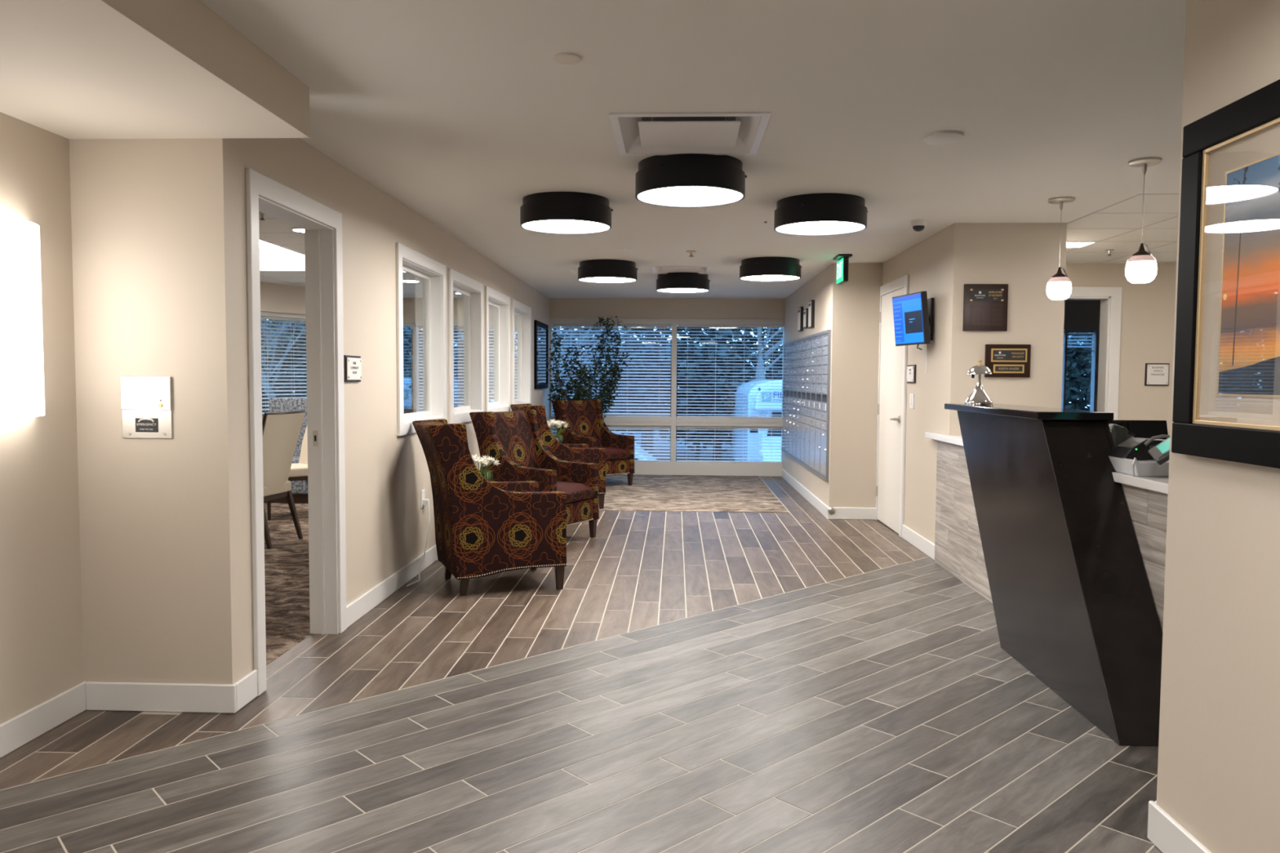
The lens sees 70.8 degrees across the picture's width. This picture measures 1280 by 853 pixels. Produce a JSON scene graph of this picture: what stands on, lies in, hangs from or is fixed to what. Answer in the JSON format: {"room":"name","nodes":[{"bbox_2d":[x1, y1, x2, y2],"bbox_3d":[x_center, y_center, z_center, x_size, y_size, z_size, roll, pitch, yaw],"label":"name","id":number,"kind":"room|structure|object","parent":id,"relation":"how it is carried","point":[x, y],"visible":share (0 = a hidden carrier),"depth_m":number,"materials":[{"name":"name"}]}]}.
{"room":"reception lobby","nodes":[
{"label":"reception lobby","id":0,"kind":"room"},
{"bbox_2d":[0,111,84,724],"bbox_3d":[-2.486,0.084,-0.147,0.244,2.590,7.700,0,3,2],"label":"wall","id":1,"kind":"structure","parent":0,"point":[42,650],"depth_m":3.36,"materials":[{"name":"beige paint"}]},
{"bbox_2d":[0,214,44,418],"bbox_3d":[-2.179,-0.372,3.093,0.109,0.680,0.404,0,3,2],"label":"wall sconce","id":2,"kind":"object","parent":1,"relation":"attached to","point":[21,343],"visible":1,"depth_m":3.09,"materials":[{"name":"white glass"}]},
{"bbox_2d":[0,681,86,758],"bbox_3d":[-2.367,1.275,-0.164,0.016,0.115,7.550,0,3,2],"label":"baseboard","id":3,"kind":"structure","parent":1,"relation":"attached to","point":[28,726],"depth_m":3.34,"materials":[{"name":"white paint"}]},
{"bbox_2d":[69,138,199,684],"bbox_3d":[-2.027,-0.113,3.607,0.576,2.590,0.150,0,3,2],"label":"wall","id":4,"kind":"structure","parent":0,"point":[131,202],"depth_m":3.53,"materials":[{"name":"beige paint"}]},
{"bbox_2d":[120,376,173,438],"bbox_3d":[-1.933,-0.074,3.523,0.200,0.243,0.014,0,3,2],"label":"panel","id":5,"kind":"object","parent":4,"relation":"attached to","point":[146,402],"visible":1,"depth_m":3.52,"materials":[{"name":"silver metal"}]},
{"bbox_2d":[85,681,236,713],"bbox_3d":[-1.907,1.079,3.582,0.606,0.115,0.016,0,3,2],"label":"baseboard","id":6,"kind":"structure","parent":4,"relation":"attached to","point":[100,695],"depth_m":3.58,"materials":[{"name":"white paint"}]},
{"bbox_2d":[0,0,310,138],"bbox_3d":[-1.897,-1.016,-0.304,0.968,0.210,7.550,0,3,2],"label":"ceiling","id":7,"kind":"structure","parent":0,"point":[69,68],"depth_m":2.81,"materials":[{"name":"beige paint"}]},
{"bbox_2d":[260,281,306,315],"bbox_3d":[-4.235,-0.523,11.072,0.150,2.590,3.400,2,4,30],"label":"wall","id":8,"kind":"structure","parent":0,"point":[274,297],"depth_m":10.78,"materials":[{"name":"beige paint"}]},
{"bbox_2d":[260,315,306,413],"bbox_3d":[-4.264,-0.629,11.055,0.052,1.395,2.836,2,4,30],"label":"window blind","id":9,"kind":"object","parent":8,"relation":"attached to","point":[264,317],"visible":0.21,"depth_m":10.91,"materials":[{"name":"white plastic"}]},
{"bbox_2d":[189,137,549,684],"bbox_3d":[-1.496,-0.347,8.084,0.130,2.590,9.150,0,3,2],"label":"wall","id":10,"kind":"structure","parent":0,"point":[387,473],"depth_m":4.42,"materials":[{"name":"beige paint"}]},
{"bbox_2d":[234,669,257,711],"bbox_3d":[-1.608,1.076,3.668,0.016,0.115,0.180,0,3,2],"label":"baseboard","id":11,"kind":"structure","parent":10,"relation":"attached to","point":[246,686],"depth_m":3.66,"materials":[{"name":"white paint"}]},
{"bbox_2d":[245,168,346,696],"bbox_3d":[-1.646,0.013,4.212,0.160,2.180,1.013,0,3,2],"label":"door frame","id":12,"kind":"structure","parent":10,"relation":"in","point":[322,224],"depth_m":4.59,"materials":[{"name":"white paint"}]},
{"bbox_2d":[343,355,361,382],"bbox_3d":[-1.546,-0.311,4.855,0.025,0.142,0.235,0,3,2],"label":"room sign","id":13,"kind":"object","parent":10,"relation":"attached to","point":[352,364],"visible":0.98,"depth_m":4.83,"materials":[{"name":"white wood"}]},
{"bbox_2d":[346,544,437,627],"bbox_3d":[-1.410,0.811,8.664,0.016,0.115,7.807,0,3,2],"label":"baseboard","id":14,"kind":"structure","parent":10,"relation":"attached to","point":[362,605],"depth_m":5.46,"materials":[{"name":"white paint"}]},
{"bbox_2d":[395,242,446,435],"bbox_3d":[-1.560,-0.574,6.215,0.155,1.210,1.160,0,3,2],"label":"window","id":15,"kind":"structure","parent":10,"relation":"in","point":[433,273],"depth_m":6.68,"materials":[{"name":"white paint"}]},
{"bbox_2d":[448,267,483,423],"bbox_3d":[-1.509,-0.643,7.512,0.155,1.210,1.160,0,3,2],"label":"window","id":16,"kind":"structure","parent":10,"relation":"in","point":[472,290],"depth_m":7.98,"materials":[{"name":"white paint"}]},
{"bbox_2d":[484,285,510,412],"bbox_3d":[-1.456,-0.712,8.829,0.155,1.210,1.160,0,3,2],"label":"window","id":17,"kind":"structure","parent":10,"relation":"in","point":[500,302],"depth_m":9.30,"materials":[{"name":"white paint"}]},
{"bbox_2d":[511,298,531,404],"bbox_3d":[-1.403,-0.784,10.186,0.155,1.210,1.200,0,3,2],"label":"window","id":18,"kind":"structure","parent":10,"relation":"in","point":[523,313],"depth_m":10.68,"materials":[{"name":"white paint"}]},
{"bbox_2d":[533,320,548,389],"bbox_3d":[-1.272,-0.915,11.632,0.030,0.850,1.050,0,3,2],"label":"framed picture","id":19,"kind":"object","parent":10,"relation":"attached to","point":[540,329],"visible":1,"depth_m":11.59,"materials":[{"name":"black wood"}]},
{"bbox_2d":[537,325,546,384],"bbox_3d":[-1.281,-0.915,11.633,0.008,0.730,0.930,0,3,2],"label":"print","id":20,"kind":"object","parent":19,"relation":"on","point":[541,330],"depth_m":11.67},
{"bbox_2d":[0,475,1162,852],"bbox_3d":[-0.138,1.144,4.375,14.600,0.081,16.800,0,3,2],"label":"floor","id":21,"kind":"structure","parent":0,"point":[799,680],"depth_m":3.43,"materials":[{"name":"tile"}]},
{"bbox_2d":[262,410,305,549],"bbox_3d":[-3.064,0.404,7.207,0.640,1.058,0.554,1,3,10],"label":"dining chair","id":22,"kind":"object","parent":21,"relation":"on","point":[281,431],"visible":0.59,"depth_m":7.11,"materials":[{"name":"beige fabric"}]},
{"bbox_2d":[263,397,308,503],"bbox_3d":[-3.454,0.248,9.706,1.260,1.100,0.570,0,3,2],"label":"banquette","id":23,"kind":"object","parent":21,"relation":"on","point":[299,490],"visible":0.11,"depth_m":9.86,"materials":[{"name":"grey fabric"}]},
{"bbox_2d":[266,426,307,519],"bbox_3d":[-3.320,0.325,8.663,0.640,1.058,0.554,-2,4,-33],"label":"dining chair","id":24,"kind":"object","parent":21,"relation":"on","point":[298,472],"visible":0.21,"depth_m":8.50,"materials":[{"name":"beige fabric"}]},
{"bbox_2d":[412,418,567,596],"bbox_3d":[-0.980,0.492,5.812,0.867,1.062,0.699,-1,3,-23],"label":"armchair","id":25,"kind":"object","parent":21,"relation":"on","point":[483,527],"visible":1,"depth_m":5.52,"materials":[{"name":"brown fabric"}]},
{"bbox_2d":[469,409,599,537],"bbox_3d":[-0.878,0.404,7.476,0.867,1.062,0.699,2,3,29],"label":"armchair","id":26,"kind":"object","parent":21,"relation":"on","point":[513,437],"visible":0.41,"depth_m":7.45,"materials":[{"name":"brown fabric"}]},
{"bbox_2d":[556,481,595,495],"bbox_3d":[-0.748,0.504,7.409,0.565,0.070,0.532,2,3,29],"label":"cushion","id":27,"kind":"object","parent":26,"relation":"on","point":[571,488],"depth_m":7.37,"materials":[{"name":"red fabric"}]},
{"bbox_2d":[598,474,788,512],"bbox_3d":[0.123,0.762,10.789,2.882,0.004,3.400,0,3,2],"label":"carpet","id":28,"kind":"object","parent":21,"relation":"on","point":[677,493],"visible":0.64,"depth_m":10.38,"materials":[{"name":"beige carpet"}]},
{"bbox_2d":[510,403,605,508],"bbox_3d":[-0.857,0.300,9.332,0.867,1.062,0.699,-1,3,-20],"label":"armchair","id":29,"kind":"object","parent":28,"relation":"on","point":[581,453],"visible":0.16,"depth_m":9.06,"materials":[{"name":"brown fabric"}]},
{"bbox_2d":[543,315,635,419],"bbox_3d":[-0.661,-0.390,11.900,1.212,2.169,0.767,0,3,-5],"label":"potted tree","id":30,"kind":"object","parent":28,"relation":"on","point":[581,391],"visible":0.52,"depth_m":11.97,"materials":[{"name":"green plant"}]},
{"bbox_2d":[551,399,635,485],"bbox_3d":[-0.602,0.198,11.273,0.699,1.062,0.867,-2,4,-43],"label":"armchair","id":31,"kind":"object","parent":28,"relation":"on","point":[584,420],"visible":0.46,"depth_m":11.26,"materials":[{"name":"brown fabric"}]},
{"bbox_2d":[596,446,630,454],"bbox_3d":[-0.501,0.300,11.169,0.532,0.070,0.565,-2,4,-43],"label":"cushion","id":32,"kind":"object","parent":31,"relation":"on","point":[609,450],"depth_m":11.09,"materials":[{"name":"red fabric"}]},
{"bbox_2d":[924,431,1168,631],"bbox_3d":[2.435,0.625,4.767,0.738,0.945,4.080,0,3,2],"label":"reception desk","id":33,"kind":"object","parent":21,"relation":"on","point":[958,549],"depth_m":5.77,"materials":[{"name":"grey wood"}]},
{"bbox_2d":[924,431,1168,494],"bbox_3d":[2.438,0.173,4.743,0.738,0.040,4.080,0,3,2],"label":"countertop","id":34,"kind":"structure","parent":33,"relation":"on","point":[1159,484],"depth_m":3.71,"materials":[{"name":"white stone"}]},
{"bbox_2d":[1108,423,1135,447],"bbox_3d":[2.237,0.084,4.205,0.122,0.192,0.110,0,3,2],"label":"desk phone","id":35,"kind":"object","parent":33,"relation":"on","point":[1120,434],"visible":0.2,"depth_m":4.17,"materials":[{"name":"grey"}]},
{"bbox_2d":[1107,420,1168,439],"bbox_3d":[2.466,0.067,4.506,0.345,0.196,0.120,0,3,2],"label":"monitor","id":36,"kind":"object","parent":33,"relation":"on","point":[1141,428],"visible":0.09,"depth_m":4.51,"materials":[{"name":"black plastic"}]},
{"bbox_2d":[1108,456,1168,476],"bbox_3d":[2.180,0.160,3.818,0.308,0.080,0.265,0,3,2],"label":"paper tray","id":37,"kind":"object","parent":33,"relation":"on","point":[1135,467],"visible":0.56,"depth_m":3.70,"materials":[{"name":"white plastic"}]},
{"bbox_2d":[1107,434,1169,458],"bbox_3d":[2.148,0.081,3.842,0.228,0.103,0.152,0,3,2],"label":"card reader","id":38,"kind":"object","parent":37,"relation":"in","point":[1132,447],"visible":0.72,"depth_m":3.78,"materials":[{"name":"black plastic"}]},
{"bbox_2d":[1147,437,1169,465],"bbox_3d":[2.092,0.072,3.427,0.263,0.296,0.219,2,3,26],"label":"terminal","id":39,"kind":"object","parent":33,"relation":"on","point":[1160,452],"visible":0.12,"depth_m":3.44,"materials":[{"name":"black plastic"}]},
{"bbox_2d":[944,403,1162,746],"bbox_3d":[1.935,0.518,4.328,0.335,1.200,2.124,0,3,2],"label":"counter","id":40,"kind":"object","parent":21,"relation":"on","point":[1073,605],"visible":0.96,"depth_m":3.87,"materials":[{"name":"black wood"}]},
{"bbox_2d":[964,360,993,405],"bbox_3d":[1.901,-0.247,5.043,0.152,0.252,0.152,0,3,2],"label":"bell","id":41,"kind":"object","parent":40,"relation":"on","point":[979,397],"visible":1,"depth_m":5.01,"materials":[{"name":"silver metal"}]},
{"bbox_3d":[-1.156,0.728,6.398,0.360,0.525,0.360,0,3,2],"label":"side table","id":42,"kind":"object","parent":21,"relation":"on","visible":0},
{"bbox_2d":[471,454,499,480],"bbox_3d":[-1.135,0.329,6.367,0.251,0.275,0.248,2,4,35],"label":"flower vase","id":43,"kind":"object","parent":42,"relation":"on","point":[484,460],"visible":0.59,"depth_m":6.34,"materials":[{"name":"clear glass"}]},
{"bbox_2d":[200,0,1186,298],"bbox_3d":[-0.075,-1.553,4.130,14.600,0.466,16.800,0,3,2],"label":"ceiling","id":44,"kind":"structure","parent":0,"point":[460,112],"depth_m":3.73,"materials":[{"name":"paint"}]},
{"bbox_2d":[520,191,613,234],"bbox_3d":[-0.456,-1.322,5.601,0.574,0.167,0.566,0,3,2],"label":"lamp","id":45,"kind":"object","parent":44,"relation":"attached to","point":[545,212],"visible":1,"depth_m":5.39,"materials":[{"name":"black metal"}]},
{"bbox_2d":[522,219,608,233],"bbox_3d":[-0.460,-1.248,5.604,0.542,0.007,0.542,0,3,2],"label":"diffuser","id":46,"kind":"object","parent":45,"relation":"attached to","point":[544,226],"depth_m":5.60,"materials":[{"name":"white plastic"}]},
{"bbox_2d":[577,258,638,283],"bbox_3d":[-0.306,-1.482,8.613,0.574,0.167,0.566,0,3,2],"label":"lamp","id":47,"kind":"object","parent":44,"relation":"attached to","point":[593,271],"visible":1,"depth_m":8.39,"materials":[{"name":"black metal"}]},
{"bbox_2d":[579,277,635,282],"bbox_3d":[-0.311,-1.408,8.617,0.542,0.007,0.542,0,3,2],"label":"diffuser","id":48,"kind":"object","parent":47,"relation":"attached to","point":[582,279],"depth_m":8.63,"materials":[{"name":"white plastic"}]},
{"bbox_2d":[651,266,711,274],"bbox_3d":[0.416,-1.633,9.102,0.580,0.108,0.610,0,3,2],"label":"ceiling vent","id":49,"kind":"object","parent":44,"relation":"in","point":[656,269],"visible":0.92,"depth_m":9.09,"materials":[{"name":"white metal"}]},
{"bbox_2d":[656,271,710,293],"bbox_3d":[0.460,-1.529,9.592,0.574,0.167,0.566,0,3,2],"label":"lamp","id":50,"kind":"object","parent":44,"relation":"attached to","point":[679,282],"visible":1,"depth_m":9.37,"materials":[{"name":"black metal"}]},
{"bbox_2d":[608,111,771,155],"bbox_3d":[0.221,-1.367,4.071,0.670,0.108,0.685,0,3,2],"label":"ceiling vent","id":51,"kind":"object","parent":44,"relation":"in","point":[730,133],"visible":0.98,"depth_m":4.09,"materials":[{"name":"white metal"}]},
{"bbox_2d":[635,153,746,207],"bbox_3d":[0.263,-1.268,4.653,0.574,0.167,0.566,0,3,2],"label":"lamp","id":52,"kind":"object","parent":44,"relation":"attached to","point":[681,180],"visible":1,"depth_m":4.46,"materials":[{"name":"black metal"}]},
{"bbox_2d":[637,186,742,205],"bbox_3d":[0.259,-1.194,4.657,0.542,0.007,0.542,0,3,2],"label":"diffuser","id":53,"kind":"object","parent":52,"relation":"attached to","point":[652,195],"depth_m":4.63,"materials":[{"name":"white plastic"}]},
{"bbox_2d":[739,256,801,281],"bbox_3d":[1.215,-1.460,8.373,0.574,0.167,0.566,0,3,2],"label":"lamp","id":54,"kind":"object","parent":44,"relation":"attached to","point":[769,268],"visible":1,"depth_m":8.16,"materials":[{"name":"black metal"}]},
{"bbox_2d":[741,275,799,280],"bbox_3d":[1.211,-1.386,8.377,0.542,0.007,0.542,0,3,2],"label":"diffuser","id":55,"kind":"object","parent":54,"relation":"attached to","point":[746,277],"depth_m":8.37,"materials":[{"name":"white plastic"}]},
{"bbox_2d":[773,192,867,235],"bbox_3d":[1.125,-1.313,5.598,0.574,0.167,0.566,0,3,2],"label":"lamp","id":56,"kind":"object","parent":44,"relation":"attached to","point":[824,214],"visible":1,"depth_m":5.40,"materials":[{"name":"black metal"}]},
{"bbox_2d":[776,221,864,234],"bbox_3d":[1.121,-1.239,5.602,0.542,0.007,0.542,0,3,2],"label":"diffuser","id":57,"kind":"object","parent":56,"relation":"attached to","point":[782,227],"depth_m":5.58,"materials":[{"name":"white plastic"}]},
{"bbox_2d":[833,253,852,284],"bbox_3d":[1.810,-1.406,8.072,0.120,0.235,0.340,0,3,2],"label":"exit sign","id":58,"kind":"object","parent":44,"relation":"hanging from","point":[842,260],"visible":1,"depth_m":7.94,"materials":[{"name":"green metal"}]},
{"bbox_2d":[923,130,964,145],"bbox_3d":[1.371,-1.299,4.066,0.179,0.028,0.179,0,3,2],"label":"smoke detector","id":59,"kind":"object","parent":44,"relation":"attached to","point":[941,137],"visible":1,"depth_m":4.02,"materials":[{"name":"white plastic"}]},
{"bbox_2d":[1046,196,1075,300],"bbox_3d":[2.555,-1.077,5.474,0.150,0.608,0.150,0,3,2],"label":"pendant lamp","id":60,"kind":"object","parent":44,"relation":"hanging from","point":[1059,286],"visible":1,"depth_m":5.44,"materials":[{"name":"white glass"}]},
{"bbox_2d":[1124,156,1162,283],"bbox_3d":[2.522,-1.026,4.516,0.150,0.608,0.150,0,3,2],"label":"pendant lamp","id":61,"kind":"object","parent":44,"relation":"hanging from","point":[1141,267],"visible":1,"depth_m":4.48,"materials":[{"name":"white glass"}]},
{"bbox_2d":[402,297,1100,326],"bbox_3d":[1.969,-0.559,12.445,10.850,2.590,0.150,0,3,2],"label":"wall","id":62,"kind":"structure","parent":0,"point":[559,308],"depth_m":12.37,"materials":[{"name":"beige paint"}]},
{"bbox_2d":[403,320,517,412],"bbox_3d":[-2.443,-0.697,12.577,1.920,1.540,0.140,0,3,2],"label":"window","id":63,"kind":"structure","parent":62,"relation":"in","point":[415,324],"depth_m":12.55,"materials":[{"name":"grey paint"}]},
{"bbox_2d":[417,326,464,411],"bbox_3d":[-2.737,-0.702,12.609,0.732,1.395,0.051,0,3,2],"label":"window blind","id":64,"kind":"object","parent":63,"relation":"attached to","point":[420,328],"visible":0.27,"depth_m":12.59,"materials":[{"name":"white plastic"}]},
{"bbox_2d":[549,318,784,476],"bbox_3d":[0.358,-0.407,12.470,3.230,2.165,0.122,0,3,2],"label":"window","id":65,"kind":"structure","parent":62,"relation":"in","point":[673,467],"depth_m":12.43,"materials":[{"name":"grey paint"}]},
{"bbox_2d":[552,425,670,461],"bbox_3d":[-0.401,0.231,12.550,1.646,0.495,0.051,0,3,2],"label":"window blind","id":66,"kind":"object","parent":65,"relation":"attached to","point":[610,427],"visible":0.38,"depth_m":12.52,"materials":[{"name":"white plastic"}]},
{"bbox_2d":[552,324,671,417],"bbox_3d":[-0.395,-0.777,12.497,1.646,1.275,0.051,0,3,2],"label":"window blind","id":67,"kind":"object","parent":65,"relation":"attached to","point":[658,326],"visible":0.69,"depth_m":12.48,"materials":[{"name":"white plastic"}]},
{"bbox_2d":[676,426,782,462],"bbox_3d":[1.235,0.244,12.486,1.456,0.495,0.051,0,3,2],"label":"window blind","id":68,"kind":"object","parent":65,"relation":"attached to","point":[677,427],"visible":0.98,"depth_m":12.47,"materials":[{"name":"white plastic"}]},
{"bbox_2d":[676,324,783,417],"bbox_3d":[1.241,-0.764,12.433,1.456,1.275,0.051,0,3,2],"label":"window blind","id":69,"kind":"object","parent":65,"relation":"attached to","point":[678,326],"visible":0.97,"depth_m":12.42,"materials":[{"name":"white plastic"}]},
{"bbox_2d":[1061,326,1099,411],"bbox_3d":[5.777,-0.746,12.258,0.870,1.230,0.120,0,3,2],"label":"window","id":70,"kind":"structure","parent":62,"relation":"in","point":[1095,354],"depth_m":12.21,"materials":[{"name":"glass"}]},
{"bbox_2d":[1062,329,1094,351],"bbox_3d":[5.779,-1.167,12.241,0.756,0.285,0.051,0,3,2],"label":"window blind","id":71,"kind":"object","parent":70,"relation":"attached to","point":[1089,331],"visible":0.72,"depth_m":12.22,"materials":[{"name":"white"}]},
{"bbox_2d":[781,262,882,507],"bbox_3d":[2.209,-0.456,10.536,0.620,2.590,3.950,0,3,2],"label":"wall","id":72,"kind":"structure","parent":0,"point":[851,309],"depth_m":8.59,"materials":[{"name":"beige paint"}]},
{"bbox_2d":[780,342,790,454],"bbox_3d":[1.917,-0.373,11.868,0.067,1.449,0.724,0,3,2],"label":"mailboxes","id":73,"kind":"object","parent":72,"relation":"attached to","point":[786,364],"visible":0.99,"depth_m":11.84,"materials":[{"name":"silver metal"}]},
{"bbox_2d":[787,339,798,460],"bbox_3d":[1.888,-0.335,11.148,0.067,1.449,0.724,0,3,2],"label":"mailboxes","id":74,"kind":"object","parent":72,"relation":"attached to","point":[793,344],"visible":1,"depth_m":11.11,"materials":[{"name":"silver metal"}]},
{"bbox_2d":[795,337,807,466],"bbox_3d":[1.859,-0.297,10.427,0.067,1.449,0.724,0,3,2],"label":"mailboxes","id":75,"kind":"object","parent":72,"relation":"attached to","point":[802,346],"visible":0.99,"depth_m":10.39,"materials":[{"name":"silver metal"}]},
{"bbox_2d":[782,468,829,519],"bbox_3d":[1.879,0.734,10.489,0.016,0.115,3.736,0,3,2],"label":"baseboard","id":76,"kind":"structure","parent":72,"relation":"attached to","point":[808,495],"depth_m":9.97,"materials":[{"name":"white paint"}]},
{"bbox_2d":[804,333,817,472],"bbox_3d":[1.831,-0.259,9.707,0.067,1.449,0.724,0,3,2],"label":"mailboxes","id":77,"kind":"object","parent":72,"relation":"attached to","point":[811,378],"visible":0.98,"depth_m":9.67,"materials":[{"name":"silver metal"}]},
{"bbox_2d":[813,329,831,480],"bbox_3d":[1.802,-0.221,8.986,0.067,1.449,0.724,0,3,2],"label":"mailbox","id":78,"kind":"object","parent":72,"relation":"attached to","point":[821,446],"visible":1,"depth_m":8.87,"materials":[{"name":"silver metal"}]},
{"bbox_2d":[829,506,875,519],"bbox_3d":[2.046,0.834,8.624,0.465,0.115,0.016,0,3,2],"label":"baseboard","id":79,"kind":"structure","parent":72,"relation":"attached to","point":[853,513],"depth_m":8.62,"materials":[{"name":"white paint"}]},
{"bbox_2d":[882,222,1066,543],"bbox_3d":[2.629,-0.289,7.452,0.775,2.590,2.190,0,3,2],"label":"wall","id":80,"kind":"structure","parent":0,"point":[1023,256],"depth_m":6.35,"materials":[{"name":"beige paint"}]},
{"bbox_2d":[875,274,909,537],"bbox_3d":[2.229,-0.190,8.079,0.075,2.220,0.980,0,3,2],"label":"door","id":81,"kind":"structure","parent":80,"relation":"in","point":[892,362],"depth_m":8.08,"materials":[{"name":"white paint"}]},
{"bbox_2d":[892,291,933,373],"bbox_3d":[2.140,-0.715,6.940,0.208,0.608,0.490,0,3,-10],"label":"television","id":82,"kind":"object","parent":80,"relation":"attached to","point":[913,313],"visible":1,"depth_m":6.85,"materials":[{"name":"black plastic"}]},
{"bbox_2d":[902,524,934,559],"bbox_3d":[2.211,0.914,7.136,0.016,0.115,1.000,0,3,2],"label":"baseboard","id":83,"kind":"structure","parent":80,"relation":"attached to","point":[921,543],"depth_m":7.11,"materials":[{"name":"white paint"}]},
{"bbox_2d":[962,284,1008,331],"bbox_3d":[2.428,-0.836,6.322,0.304,0.328,0.022,0,3,2],"label":"plaque","id":84,"kind":"object","parent":80,"relation":"attached to","point":[984,305],"visible":1,"depth_m":6.32,"materials":[{"name":"black wood"}]},
{"bbox_2d":[984,344,1031,377],"bbox_3d":[2.588,-0.462,6.336,0.314,0.232,0.022,0,3,2],"label":"plaque","id":85,"kind":"object","parent":80,"relation":"attached to","point":[1002,360],"visible":1,"depth_m":6.33,"materials":[{"name":"black wood"}]},
{"bbox_2d":[1065,263,1176,435],"bbox_3d":[4.891,-0.333,8.527,4.900,2.590,0.140,0,3,2],"label":"wall","id":86,"kind":"structure","parent":0,"point":[1148,309],"depth_m":8.43,"materials":[{"name":"beige paint"}]},
{"bbox_2d":[1066,286,1122,420],"bbox_3d":[3.946,-0.205,8.566,1.110,2.220,0.170,0,3,2],"label":"door frame","id":87,"kind":"structure","parent":86,"relation":"in","point":[1110,297],"depth_m":8.44,"materials":[{"name":"white paint"}]},
{"bbox_2d":[1144,363,1169,386],"bbox_3d":[4.851,-0.487,8.438,0.218,0.212,0.025,0,3,2],"label":"name sign","id":88,"kind":"object","parent":86,"relation":"attached to","point":[1156,374],"visible":1,"depth_m":8.43,"materials":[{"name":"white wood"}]},
{"bbox_2d":[1156,0,1279,852],"bbox_3d":[1.444,0.142,-0.796,0.140,2.590,6.710,0,3,2],"label":"wall","id":89,"kind":"structure","parent":0,"point":[1219,762],"depth_m":2.31,"materials":[{"name":"beige paint"}]},
{"bbox_2d":[1146,800,1211,852],"bbox_3d":[1.359,1.327,-0.722,0.016,0.115,6.726,0,3,2],"label":"baseboard","id":90,"kind":"structure","parent":89,"relation":"attached to","point":[1164,832],"depth_m":2.52,"materials":[{"name":"white paint"}]},
{"bbox_2d":[1171,79,1279,468],"bbox_3d":[1.465,-0.338,1.833,0.032,0.890,1.280,0,3,2],"label":"framed picture","id":91,"kind":"object","parent":89,"relation":"attached to","point":[1226,395],"visible":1,"depth_m":2.25,"materials":[{"name":"black wood"}]},
{"bbox_2d":[1217,154,1279,395],"bbox_3d":[1.468,-0.338,1.833,0.002,0.556,0.926,0,3,2],"label":"print","id":92,"kind":"object","parent":91,"relation":"on","point":[1249,308],"depth_m":2.18},
{"label":"outside","id":93,"kind":"structure","parent":0,"visible":0},
{"bbox_2d":[268,405,1077,461],"bbox_3d":[2.019,0.018,51.433,80.000,0.200,77.200,0,3,2],"label":"ground","id":94,"kind":"structure","parent":93,"point":[680,440],"depth_m":32.96,"materials":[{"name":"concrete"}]},
{"bbox_2d":[260,318,306,399],"bbox_3d":[-8.245,-2.646,20.035,3.498,8.344,4.536,-1,3,-24],"label":"tree","id":95,"kind":"object","parent":94,"relation":"on","point":[279,323],"visible":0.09,"depth_m":20.09,"materials":[{"name":"grey plant"}]},
{"bbox_2d":[260,319,306,414],"bbox_3d":[-9.555,-1.190,24.857,5.029,4.902,5.208,0,3,2],"label":"tree","id":96,"kind":"object","parent":94,"relation":"on","point":[265,322],"visible":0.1,"depth_m":23.39,"materials":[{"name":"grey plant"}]},
{"bbox_2d":[403,326,517,413],"bbox_3d":[-5.478,-0.893,24.788,5.512,4.367,5.316,0,3,2],"label":"tree","id":97,"kind":"object","parent":94,"relation":"on","point":[407,345],"visible":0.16,"depth_m":23.33,"materials":[{"name":"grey plant"}]},
{"bbox_2d":[552,326,634,399],"bbox_3d":[-1.486,-2.656,21.443,4.386,8.285,4.259,0,3,2],"label":"tree","id":98,"kind":"object","parent":94,"relation":"on","point":[556,326],"visible":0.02,"depth_m":21.12,"materials":[{"name":"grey plant"}]},
{"bbox_2d":[514,326,682,434],"bbox_3d":[-1.266,-0.723,24.612,4.998,4.096,4.907,0,3,2],"label":"tree","id":99,"kind":"object","parent":94,"relation":"on","point":[515,357],"visible":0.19,"depth_m":23.56,"materials":[{"name":"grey plant"}]},
{"bbox_2d":[614,333,780,460],"bbox_3d":[1.620,-0.610,24.929,4.944,3.870,4.835,0,3,2],"label":"tree","id":100,"kind":"object","parent":94,"relation":"on","point":[736,348],"visible":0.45,"depth_m":23.75,"materials":[{"name":"grey plant"}]},
{"bbox_2d":[626,324,782,460],"bbox_3d":[2.469,-2.798,27.872,6.340,7.938,6.218,0,3,2],"label":"tree","id":101,"kind":"object","parent":94,"relation":"on","point":[679,331],"visible":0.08,"depth_m":26.67,"materials":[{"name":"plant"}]},
{"bbox_2d":[729,327,782,381],"bbox_3d":[3.784,-4.033,21.440,5.417,11.107,6.450,0,3,2],"label":"tree","id":102,"kind":"object","parent":94,"relation":"on","point":[766,353],"visible":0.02,"depth_m":21.77,"materials":[{"name":"grey plant"}]},
{"bbox_2d":[731,380,782,461],"bbox_3d":[3.483,0.239,20.690,2.360,2.639,7.260,0,3,2],"label":"van","id":103,"kind":"object","parent":94,"relation":"on","point":[743,386],"visible":0.13,"depth_m":18.80,"materials":[{"name":"white paint"}]},
{"bbox_2d":[1065,344,1091,409],"bbox_3d":[9.518,-0.803,24.635,5.411,4.381,5.478,1,3,18],"label":"tree","id":104,"kind":"object","parent":94,"relation":"on","point":[1076,385],"visible":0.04,"depth_m":23.21,"materials":[{"name":"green plant"}]},
{"bbox_2d":[1066,332,1092,410],"bbox_3d":[12.949,-0.938,23.945,5.787,4.765,5.712,0,3,2],"label":"tree","id":105,"kind":"object","parent":94,"relation":"on","point":[1086,356],"visible":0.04,"depth_m":23.16,"materials":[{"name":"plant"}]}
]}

